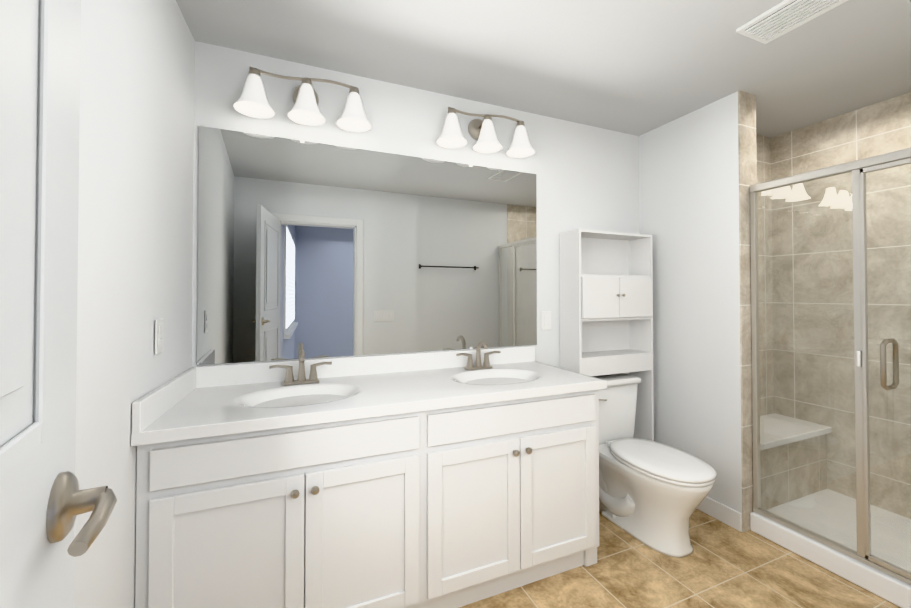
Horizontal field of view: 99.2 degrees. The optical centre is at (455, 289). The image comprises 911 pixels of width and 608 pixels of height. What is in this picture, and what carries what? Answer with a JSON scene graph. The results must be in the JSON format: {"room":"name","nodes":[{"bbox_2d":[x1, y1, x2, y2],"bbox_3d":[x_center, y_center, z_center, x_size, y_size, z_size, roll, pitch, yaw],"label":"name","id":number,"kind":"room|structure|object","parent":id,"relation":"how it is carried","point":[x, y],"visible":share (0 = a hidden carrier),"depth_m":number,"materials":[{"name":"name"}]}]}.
{"room":"bathroom","nodes":[
{"label":"bathroom","id":0,"kind":"room"},
{"bbox_2d":[73,0,194,607],"bbox_3d":[-0.786,0.091,0.525,0.225,2.440,2.500,0,-1,-23],"label":"wall","id":1,"kind":"structure","parent":0,"point":[136,183],"depth_m":1.11,"materials":[{"name":"white paint"}]},
{"bbox_2d":[0,0,116,607],"bbox_3d":[-0.254,0.289,0.121,0.134,2.017,0.766,0,-1,-33],"label":"door","id":2,"kind":"structure","parent":1,"relation":"in","point":[44,500],"depth_m":0.35,"materials":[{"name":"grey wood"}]},
{"bbox_2d":[155,319,163,354],"bbox_3d":[-1.024,0.162,1.341,0.008,0.118,0.075,0,-1,-23],"label":"electrical outlet","id":3,"kind":"object","parent":1,"relation":"attached to","point":[158,336],"visible":1,"depth_m":1.33,"materials":[{"name":"white plastic"}]},
{"bbox_2d":[192,41,639,374],"bbox_3d":[0.122,0.115,2.318,2.840,2.440,0.100,0,-1,-23],"label":"wall","id":4,"kind":"structure","parent":0,"point":[587,177],"depth_m":2.23,"materials":[{"name":"white paint"}]},
{"bbox_2d":[233,67,370,131],"bbox_3d":[-0.697,-0.895,1.816,0.594,0.213,0.210,0,-1,-23],"label":"sconce","id":5,"kind":"object","parent":4,"relation":"attached to","point":[252,101],"visible":0.98,"depth_m":1.78,"materials":[{"name":"white glass"}]},
{"bbox_2d":[197,126,536,364],"bbox_3d":[-0.321,-0.194,2.075,1.792,1.075,0.009,0,-1,-23],"label":"mirror","id":6,"kind":"object","parent":4,"relation":"attached to","point":[315,250],"visible":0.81,"depth_m":1.99,"materials":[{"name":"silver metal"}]},
{"bbox_2d":[436,107,534,157],"bbox_3d":[0.169,-0.890,2.181,0.594,0.213,0.210,0,-1,-23],"label":"sconce","id":7,"kind":"object","parent":4,"relation":"attached to","point":[482,132],"visible":1,"depth_m":2.15,"materials":[{"name":"white glass"}]},
{"bbox_2d":[541,311,550,329],"bbox_3d":[0.571,0.197,2.448,0.075,0.118,0.008,0,-1,-23],"label":"electrical outlet","id":8,"kind":"object","parent":4,"relation":"attached to","point":[545,320],"visible":1,"depth_m":2.44,"materials":[{"name":"white plastic"}]},
{"bbox_2d":[176,0,910,137],"bbox_3d":[0.834,-1.168,1.365,4.200,0.100,2.440,0,-1,-23],"label":"ceiling","id":9,"kind":"structure","parent":0,"point":[637,67],"depth_m":1.81,"materials":[{"name":"grey paint"}]},
{"bbox_2d":[736,0,847,43],"bbox_3d":[1.359,-1.105,1.548,0.205,0.019,0.330,0,-1,-23],"label":"ceiling vent","id":10,"kind":"object","parent":9,"relation":"in","point":[777,21],"visible":0.98,"depth_m":1.57,"materials":[{"name":"white plastic"}]},
{"bbox_2d":[459,509,900,607],"bbox_3d":[0.834,1.372,1.331,4.200,0.100,2.440,0,-1,-23],"label":"floor","id":11,"kind":"structure","parent":0,"point":[723,565],"depth_m":1.77,"materials":[{"name":"tile"}]},
{"bbox_2d":[131,365,606,607],"bbox_3d":[-0.238,0.900,1.764,1.806,0.855,0.616,0,-1,-23],"label":"bathroom vanity","id":12,"kind":"object","parent":11,"relation":"on","point":[452,479],"depth_m":1.46,"materials":[{"name":"white painted wood"},{"name":"brushed nickel"}]},
{"bbox_2d":[560,229,653,440],"bbox_3d":[0.992,0.489,2.503,0.608,1.698,0.218,0,-1,-23],"label":"shelf unit","id":13,"kind":"object","parent":11,"relation":"on","point":[606,302],"visible":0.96,"depth_m":2.50,"materials":[{"name":"white laminate"}]},
{"bbox_2d":[591,373,716,557],"bbox_3d":[1.046,0.943,2.200,0.436,0.781,0.794,0,-1,-23],"label":"toilet","id":14,"kind":"object","parent":11,"relation":"on","point":[653,494],"visible":0.88,"depth_m":2.06,"materials":[{"name":"white ceramic"}]},
{"bbox_2d":[750,489,910,607],"bbox_3d":[2.255,1.278,1.752,0.855,0.100,1.870,0,-1,-23],"label":"shower base","id":15,"kind":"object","parent":11,"relation":"on","point":[895,591],"depth_m":1.99,"materials":[{"name":"white plastic"}]},
{"bbox_2d":[760,413,831,509],"bbox_3d":[2.001,1.084,2.485,0.755,0.404,0.324,0,-1,-23],"label":"shower bench","id":16,"kind":"object","parent":15,"relation":"on","point":[813,453],"depth_m":2.38,"materials":[{"name":"tile"}]},
{"bbox_2d":[750,148,910,584],"bbox_3d":[1.950,0.316,1.460,0.127,1.815,1.535,0,-1,-23],"label":"shower enclosure","id":17,"kind":"object","parent":15,"relation":"on","point":[859,170],"visible":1,"depth_m":1.77,"materials":[{"name":"clear glass"}]},
{"bbox_2d":[639,91,741,512],"bbox_3d":[1.511,0.117,2.485,0.140,2.440,0.670,0,-1,-23],"label":"wall","id":18,"kind":"structure","parent":0,"point":[689,191],"depth_m":2.37,"materials":[{"name":"white paint"}]},
{"bbox_2d":[696,496,741,531],"bbox_3d":[1.445,1.287,2.425,0.015,0.100,0.640,0,-1,-23],"label":"baseboard","id":19,"kind":"structure","parent":18,"relation":"attached to","point":[730,517],"depth_m":2.21,"materials":[{"name":"white paint"}]},
{"bbox_2d":[738,90,756,531],"bbox_3d":[1.584,0.115,2.322,0.148,2.440,0.328,0,-1,-23],"label":"wall tile","id":20,"kind":"structure","parent":18,"relation":"attached to","point":[747,152],"depth_m":2.16,"materials":[{"name":"beige tile"}]},
{"bbox_2d":[756,134,773,415],"bbox_3d":[1.850,0.122,2.856,0.757,2.440,0.450,0,-1,-23],"label":"wall","id":21,"kind":"structure","parent":0,"point":[763,146],"depth_m":2.77,"materials":[{"name":"tile"}]},
{"bbox_2d":[771,92,910,518],"bbox_3d":[2.631,0.112,2.105,0.100,2.440,2.440,0,-1,-23],"label":"wall","id":22,"kind":"structure","parent":0,"point":[880,128],"depth_m":2.44,"materials":[{"name":"tile"}]}
]}

